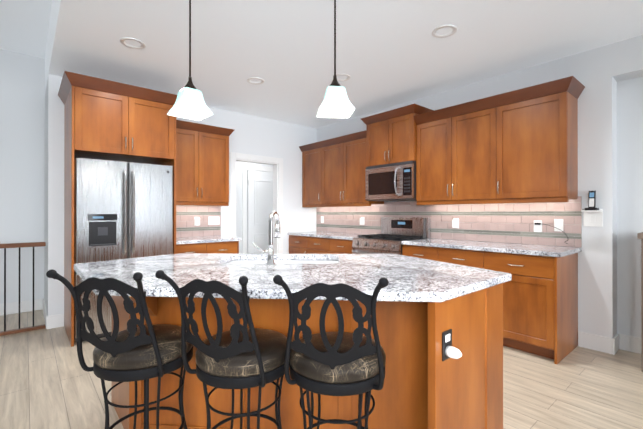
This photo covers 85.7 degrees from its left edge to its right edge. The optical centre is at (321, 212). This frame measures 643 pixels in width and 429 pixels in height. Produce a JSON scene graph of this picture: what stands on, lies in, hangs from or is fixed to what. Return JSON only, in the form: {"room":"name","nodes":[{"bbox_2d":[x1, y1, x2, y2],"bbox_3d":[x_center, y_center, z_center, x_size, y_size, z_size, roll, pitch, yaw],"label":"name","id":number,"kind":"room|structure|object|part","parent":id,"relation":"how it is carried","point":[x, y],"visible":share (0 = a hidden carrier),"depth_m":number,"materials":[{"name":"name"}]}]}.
{"room":"kitchen","nodes":[
{"label":"kitchen","id":0,"kind":"room"},
{"bbox_2d":[0,0,51,58],"bbox_3d":[-2.369,-2.059,-0.974,5.250,0.120,10.120,0,0,-41],"label":"ceiling","id":1,"kind":"structure","parent":0,"point":[24,25],"depth_m":3.69,"materials":[{"name":"white paint"}]},
{"bbox_2d":[44,80,47,313],"bbox_3d":[-3.253,-0.117,4.186,0.120,2.740,0.880,0,0,-41],"label":"wall","id":2,"kind":"structure","parent":0,"point":[46,200],"depth_m":4.06,"materials":[{"name":"white paint"}]},
{"bbox_2d":[41,299,48,328],"bbox_3d":[-3.249,1.182,4.071,0.019,0.140,0.976,0,0,-41],"label":"baseboard","id":3,"kind":"structure","parent":2,"relation":"attached to","point":[43,307],"depth_m":3.96,"materials":[{"name":"white wood"}]},
{"bbox_2d":[0,49,272,303],"bbox_3d":[-4.118,-0.368,4.105,9.200,3.240,0.120,0,0,-41],"label":"wall","id":4,"kind":"structure","parent":0,"point":[22,97],"depth_m":4.35,"materials":[{"name":"white paint"}]},
{"bbox_2d":[0,299,40,315],"bbox_3d":[-5.574,1.179,2.766,5.249,0.140,0.016,0,0,-41],"label":"baseboard","id":5,"kind":"structure","parent":4,"relation":"attached to","point":[25,306],"depth_m":4.32,"materials":[{"name":"white wood"}]},
{"bbox_2d":[242,164,272,253],"bbox_3d":[-1.097,0.191,6.596,0.900,2.135,0.018,0,0,-41],"label":"door frame","id":6,"kind":"structure","parent":4,"relation":"attached to","point":[245,167],"depth_m":6.33,"materials":[{"name":"white wood"}]},
{"bbox_2d":[247,170,272,253],"bbox_3d":[-1.080,0.239,6.573,0.714,2.022,0.053,0,0,-41],"label":"door leaf","id":7,"kind":"structure","parent":4,"relation":"in","point":[259,197],"depth_m":6.47,"materials":[{"name":"white wood"}]},
{"bbox_2d":[48,74,316,315],"bbox_3d":[-1.549,-0.116,4.986,3.750,2.740,0.120,0,0,-41],"label":"wall","id":8,"kind":"structure","parent":0,"point":[222,118],"depth_m":5.13,"materials":[{"name":"white paint"}]},
{"bbox_2d":[66,75,177,164],"bbox_3d":[-2.216,-0.931,3.823,0.900,0.695,0.776,0,0,-41],"label":"upper cabinet","id":9,"kind":"object","parent":8,"relation":"attached to","point":[104,119],"depth_m":3.49,"materials":[{"name":"brown wood"}]},
{"bbox_2d":[162,120,229,202],"bbox_3d":[-1.682,-0.627,4.568,0.838,0.990,0.336,0,0,-41],"label":"upper cabinet","id":10,"kind":"object","parent":8,"relation":"attached to","point":[201,168],"depth_m":4.46,"materials":[{"name":"brown wood"}]},
{"bbox_2d":[176,205,220,236],"bbox_3d":[-1.778,0.121,4.700,0.868,0.424,0.009,0,0,-41],"label":"backsplash","id":11,"kind":"structure","parent":8,"relation":"attached to","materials":[{"name":"pink tile"}]},
{"bbox_2d":[230,152,282,253],"bbox_3d":[-1.028,0.188,5.422,0.930,2.135,0.143,0,0,-41],"label":"door frame","id":12,"kind":"structure","parent":8,"relation":"attached to","point":[277,163],"depth_m":5.58,"materials":[{"name":"white wood"}]},
{"bbox_2d":[0,310,642,428],"bbox_3d":[-1.229,1.295,1.032,9.600,0.100,11.700,0,0,-41],"label":"floor","id":13,"kind":"structure","parent":0,"point":[47,381],"depth_m":2.47,"materials":[{"name":"brown wood"}]},
{"bbox_2d":[0,242,45,335],"bbox_3d":[-4.824,0.783,2.183,4.830,0.930,0.064,0,0,-41],"label":"stair railing","id":14,"kind":"object","parent":13,"relation":"on","point":[19,245],"visible":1,"depth_m":3.61,"materials":[{"name":"brown wood"}]},
{"bbox_2d":[46,269,192,428],"bbox_3d":[-0.825,0.737,1.559,0.413,1.020,0.523,0,0,9],"label":"stool","id":15,"kind":"object","parent":13,"relation":"on","point":[135,353],"visible":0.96,"depth_m":1.42,"materials":[{"name":"black metal"}]},
{"bbox_2d":[93,324,192,370],"bbox_3d":[-0.815,0.606,1.611,0.415,0.084,0.415,0,0,-41],"label":"cushion","id":16,"kind":"object","parent":15,"relation":"on","point":[168,337],"depth_m":1.46,"materials":[{"name":"leather"}]},
{"bbox_2d":[74,158,172,341],"bbox_3d":[-2.188,0.369,3.786,0.884,1.765,0.812,0,0,-41],"label":"fridge","id":17,"kind":"object","parent":13,"relation":"on","point":[123,210],"visible":0.65,"depth_m":3.46,"materials":[{"name":"grey metal"}]},
{"bbox_2d":[173,243,238,253],"bbox_3d":[-1.590,0.813,4.458,0.838,0.880,0.618,0,0,-41],"label":"base cabinet","id":18,"kind":"object","parent":13,"relation":"on","point":[223,248],"depth_m":4.23,"materials":[{"name":"brown wood"}]},
{"bbox_2d":[173,235,240,246],"bbox_3d":[-1.573,0.352,4.462,0.868,0.040,0.636,0,0,-41],"label":"countertop","id":19,"kind":"structure","parent":18,"relation":"on","point":[181,238],"depth_m":4.38,"materials":[{"name":"white stone"}]},
{"bbox_2d":[155,270,289,428],"bbox_3d":[-0.363,0.734,1.500,0.416,1.025,0.528,0,0,19],"label":"stool","id":20,"kind":"object","parent":13,"relation":"on","point":[237,355],"visible":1,"depth_m":1.37,"materials":[{"name":"black metal"}]},
{"bbox_2d":[195,328,286,377],"bbox_3d":[-0.345,0.606,1.554,0.415,0.084,0.415,0,0,-41],"label":"cushion","id":21,"kind":"object","parent":20,"relation":"on","point":[272,344],"depth_m":1.40,"materials":[{"name":"leather"}]},
{"bbox_2d":[289,236,302,253],"bbox_3d":[-0.129,0.817,5.729,0.616,0.880,0.584,0,0,-41],"label":"base cabinet","id":22,"kind":"object","parent":13,"relation":"on","point":[295,242],"depth_m":5.59,"materials":[{"name":"brown wood"}]},
{"bbox_2d":[111,279,511,428],"bbox_3d":[-0.166,0.808,2.137,1.850,0.880,2.041,0,0,-41],"label":"kitchen island","id":23,"kind":"object","parent":13,"relation":"on","point":[440,328],"depth_m":1.76,"materials":[{"name":"wood"}]},
{"bbox_2d":[74,247,511,390],"bbox_3d":[-0.232,0.347,2.163,1.994,0.040,2.100,0,0,-41],"label":"island countertop","id":24,"kind":"structure","parent":23,"relation":"on","point":[413,281],"depth_m":1.83,"materials":[{"name":"white stone"}]},
{"bbox_2d":[252,211,279,265],"bbox_3d":[-0.324,0.159,2.184,0.189,0.335,0.124,0,0,-41],"label":"faucet","id":25,"kind":"object","parent":24,"relation":"on","point":[270,259],"depth_m":2.15,"materials":[{"name":"silver metal"}]},
{"bbox_2d":[228,260,337,263],"bbox_3d":[-0.281,0.478,2.443,0.924,0.220,0.892,0,0,-41],"label":"sink","id":26,"kind":"object","parent":24,"relation":"in","point":[229,261],"depth_m":2.59,"materials":[{"name":"silver metal"}]},
{"bbox_2d":[442,329,461,360],"bbox_3d":[0.557,0.566,1.457,0.072,0.120,0.068,0,0,-41],"label":"outlet","id":27,"kind":"object","parent":23,"relation":"attached to","point":[449,352],"depth_m":1.46,"materials":[{"name":"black plastic"}]},
{"bbox_2d":[303,236,352,253],"bbox_3d":[0.327,0.815,5.195,0.616,0.880,1.055,0,0,-41],"label":"base cabinet","id":28,"kind":"object","parent":13,"relation":"on","point":[311,244],"depth_m":5.05,"materials":[{"name":"brown wood"}]},
{"bbox_2d":[287,232,362,239],"bbox_3d":[0.168,0.355,5.367,0.636,0.040,1.522,0,0,-41],"label":"countertop","id":29,"kind":"structure","parent":28,"relation":"on","point":[326,235],"depth_m":5.20,"materials":[{"name":"white stone"}]},
{"bbox_2d":[273,275,388,428],"bbox_3d":[0.061,0.736,1.449,0.416,1.020,0.523,0,0,7],"label":"stool","id":30,"kind":"object","parent":13,"relation":"on","point":[340,362],"visible":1,"depth_m":1.30,"materials":[{"name":"black metal"}]},
{"bbox_2d":[289,331,385,383],"bbox_3d":[0.068,0.605,1.502,0.415,0.084,0.415,0,0,-41],"label":"cushion","id":31,"kind":"object","parent":30,"relation":"on","point":[309,370],"depth_m":1.34,"materials":[{"name":"leather"}]},
{"bbox_2d":[352,217,429,254],"bbox_3d":[0.870,0.646,4.461,0.714,1.155,0.752,0,0,-41],"label":"range","id":32,"kind":"object","parent":13,"relation":"on","point":[395,231],"visible":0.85,"depth_m":4.42,"materials":[{"name":"grey metal"}]},
{"bbox_2d":[402,244,474,266],"bbox_3d":[1.492,0.812,3.833,0.616,0.880,0.995,0,0,-41],"label":"base cabinet","id":33,"kind":"object","parent":13,"relation":"on","point":[448,255],"depth_m":3.62,"materials":[{"name":"brown wood"}]},
{"bbox_2d":[475,252,578,363],"bbox_3d":[1.953,0.811,3.293,0.618,0.880,0.659,0,0,-41],"label":"base cabinet","id":34,"kind":"object","parent":13,"relation":"on","point":[540,300],"depth_m":3.02,"materials":[{"name":"brown wood"}]},
{"bbox_2d":[401,240,581,259],"bbox_3d":[1.670,0.351,3.611,0.636,0.040,1.567,0,0,-41],"label":"countertop","id":35,"kind":"structure","parent":34,"relation":"on","point":[467,245],"depth_m":3.33,"materials":[{"name":"white stone"}]},
{"bbox_2d":[637,232,642,371],"bbox_3d":[3.078,0.706,2.382,0.480,1.085,1.290,0,0,-41],"label":"sideboard","id":36,"kind":"object","parent":13,"relation":"on","point":[639,235],"visible":1,"depth_m":2.71,"materials":[{"name":"brown wood"}]},
{"bbox_2d":[45,0,642,128],"bbox_3d":[0.766,-1.801,2.746,4.350,0.620,11.700,0,0,-41],"label":"ceiling","id":37,"kind":"structure","parent":0,"point":[391,53],"depth_m":3.08,"materials":[{"name":"white paint"}]},
{"bbox_2d":[120,38,145,48],"bbox_3d":[-1.661,-1.501,3.051,0.199,0.039,0.199,0,0,4],"label":"recessed light","id":38,"kind":"object","parent":37,"relation":"in","point":[122,40],"depth_m":3.05,"materials":[{"name":"white"}]},
{"bbox_2d":[167,0,212,120],"bbox_3d":[-0.787,-1.037,2.074,0.216,0.909,0.216,0,0,-41],"label":"pendant light","id":39,"kind":"object","parent":37,"relation":"hanging from","point":[190,103],"visible":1,"depth_m":2.05,"materials":[{"name":"white glass"}]},
{"bbox_3d":[-0.787,-0.658,2.073,0.216,0.150,0.216,0,0,-41],"label":"lamp shade","id":40,"kind":"part","parent":39,"relation":"part of","materials":[{"name":"white glass"}]},
{"bbox_2d":[247,77,264,83],"bbox_3d":[-0.742,-1.499,3.916,0.199,0.039,0.199,0,0,4],"label":"recessed light","id":41,"kind":"object","parent":37,"relation":"in","point":[248,80],"depth_m":3.90,"materials":[{"name":"white"}]},
{"bbox_2d":[316,0,354,117],"bbox_3d":[0.080,-1.037,2.046,0.208,0.909,0.208,0,0,-6],"label":"pendant light","id":42,"kind":"object","parent":37,"relation":"hanging from","point":[336,103],"visible":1,"depth_m":2.01,"materials":[{"name":"white glass"}]},
{"bbox_3d":[0.080,-0.658,2.045,0.274,0.150,0.274,0,0,-41],"label":"lamp shade","id":43,"kind":"part","parent":42,"relation":"part of","materials":[{"name":"white glass"}]},
{"bbox_2d":[336,74,350,80],"bbox_3d":[0.222,-1.499,3.819,0.199,0.039,0.199,0,0,4],"label":"recessed light","id":44,"kind":"object","parent":37,"relation":"in","point":[348,76],"depth_m":3.82,"materials":[{"name":"white"}]},
{"bbox_2d":[432,25,456,37],"bbox_3d":[1.011,-1.501,2.850,0.199,0.039,0.199,0,0,4],"label":"recessed light","id":45,"kind":"object","parent":37,"relation":"in","point":[434,34],"depth_m":2.85,"materials":[{"name":"white"}]},
{"bbox_2d":[317,35,642,338],"bbox_3d":[1.811,-0.118,4.096,0.200,2.740,7.600,0,0,-41],"label":"wall","id":46,"kind":"structure","parent":0,"point":[590,71],"depth_m":3.16,"materials":[{"name":"white paint"}]},
{"bbox_2d":[299,144,318,203],"bbox_3d":[-0.023,-0.624,5.823,0.336,0.991,0.584,0,0,-41],"label":"upper cabinet","id":47,"kind":"object","parent":46,"relation":"attached to","point":[310,152],"depth_m":5.76,"materials":[{"name":"brown wood"}]},
{"bbox_2d":[319,132,366,203],"bbox_3d":[0.435,-0.625,5.288,0.336,0.991,1.059,0,0,-41],"label":"upper cabinet","id":48,"kind":"object","parent":46,"relation":"attached to","point":[339,158],"depth_m":5.19,"materials":[{"name":"brown wood"}]},
{"bbox_2d":[359,152,414,203],"bbox_3d":[0.973,-0.418,4.552,0.475,0.524,0.754,0,0,-41],"label":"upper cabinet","id":49,"kind":"object","parent":46,"relation":"attached to","point":[388,178],"depth_m":4.45,"materials":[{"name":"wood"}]},
{"bbox_2d":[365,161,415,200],"bbox_3d":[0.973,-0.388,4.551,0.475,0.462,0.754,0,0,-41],"label":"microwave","id":50,"kind":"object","parent":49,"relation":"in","point":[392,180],"depth_m":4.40,"materials":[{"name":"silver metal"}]},
{"bbox_2d":[363,104,430,159],"bbox_3d":[1.007,-0.952,4.581,0.386,0.661,0.760,0,0,-41],"label":"upper cabinet","id":51,"kind":"object","parent":46,"relation":"attached to","point":[392,133],"depth_m":4.42,"materials":[{"name":"brown wood"}]},
{"bbox_2d":[316,196,581,247],"bbox_3d":[1.165,0.093,4.685,0.009,0.479,3.856,0,0,-41],"label":"backsplash","id":52,"kind":"structure","parent":46,"relation":"attached to","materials":[{"name":"pink tile"}]},
{"bbox_2d":[415,97,486,203],"bbox_3d":[1.598,-0.645,3.929,0.336,1.025,0.998,0,0,-41],"label":"upper cabinet","id":53,"kind":"object","parent":46,"relation":"attached to","point":[451,143],"depth_m":3.84,"materials":[{"name":"brown wood"}]},
{"bbox_2d":[487,76,578,199],"bbox_3d":[2.060,-0.646,3.388,0.336,1.025,0.659,0,0,-41],"label":"upper cabinet","id":54,"kind":"object","parent":46,"relation":"attached to","point":[490,172],"depth_m":3.23,"materials":[{"name":"brown wood"}]},
{"bbox_2d":[581,191,602,226],"bbox_3d":[2.443,-0.032,3.130,0.094,0.325,0.140,0,0,-41],"label":"shelf","id":55,"kind":"object","parent":46,"relation":"attached to","point":[593,215],"visible":1,"depth_m":3.13,"materials":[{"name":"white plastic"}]},
{"bbox_2d":[578,331,616,354],"bbox_3d":[2.486,1.180,3.139,0.016,0.140,0.264,0,0,-41],"label":"baseboard","id":56,"kind":"structure","parent":46,"relation":"attached to","point":[616,343],"depth_m":3.12,"materials":[{"name":"white wood"}]},
{"bbox_2d":[615,333,640,353],"bbox_3d":[3.532,1.178,2.223,0.016,0.140,2.520,0,0,-41],"label":"baseboard","id":57,"kind":"structure","parent":46,"relation":"attached to","point":[624,342],"depth_m":3.11,"materials":[{"name":"white wood"}]},
{"bbox_2d":[617,76,642,337],"bbox_3d":[3.584,-0.122,2.270,0.120,2.740,2.520,0,0,-41],"label":"wall niche","id":58,"kind":"object","parent":46,"relation":"in","point":[629,159],"visible":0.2,"depth_m":3.12,"materials":[{"name":"white paint"}]}
]}

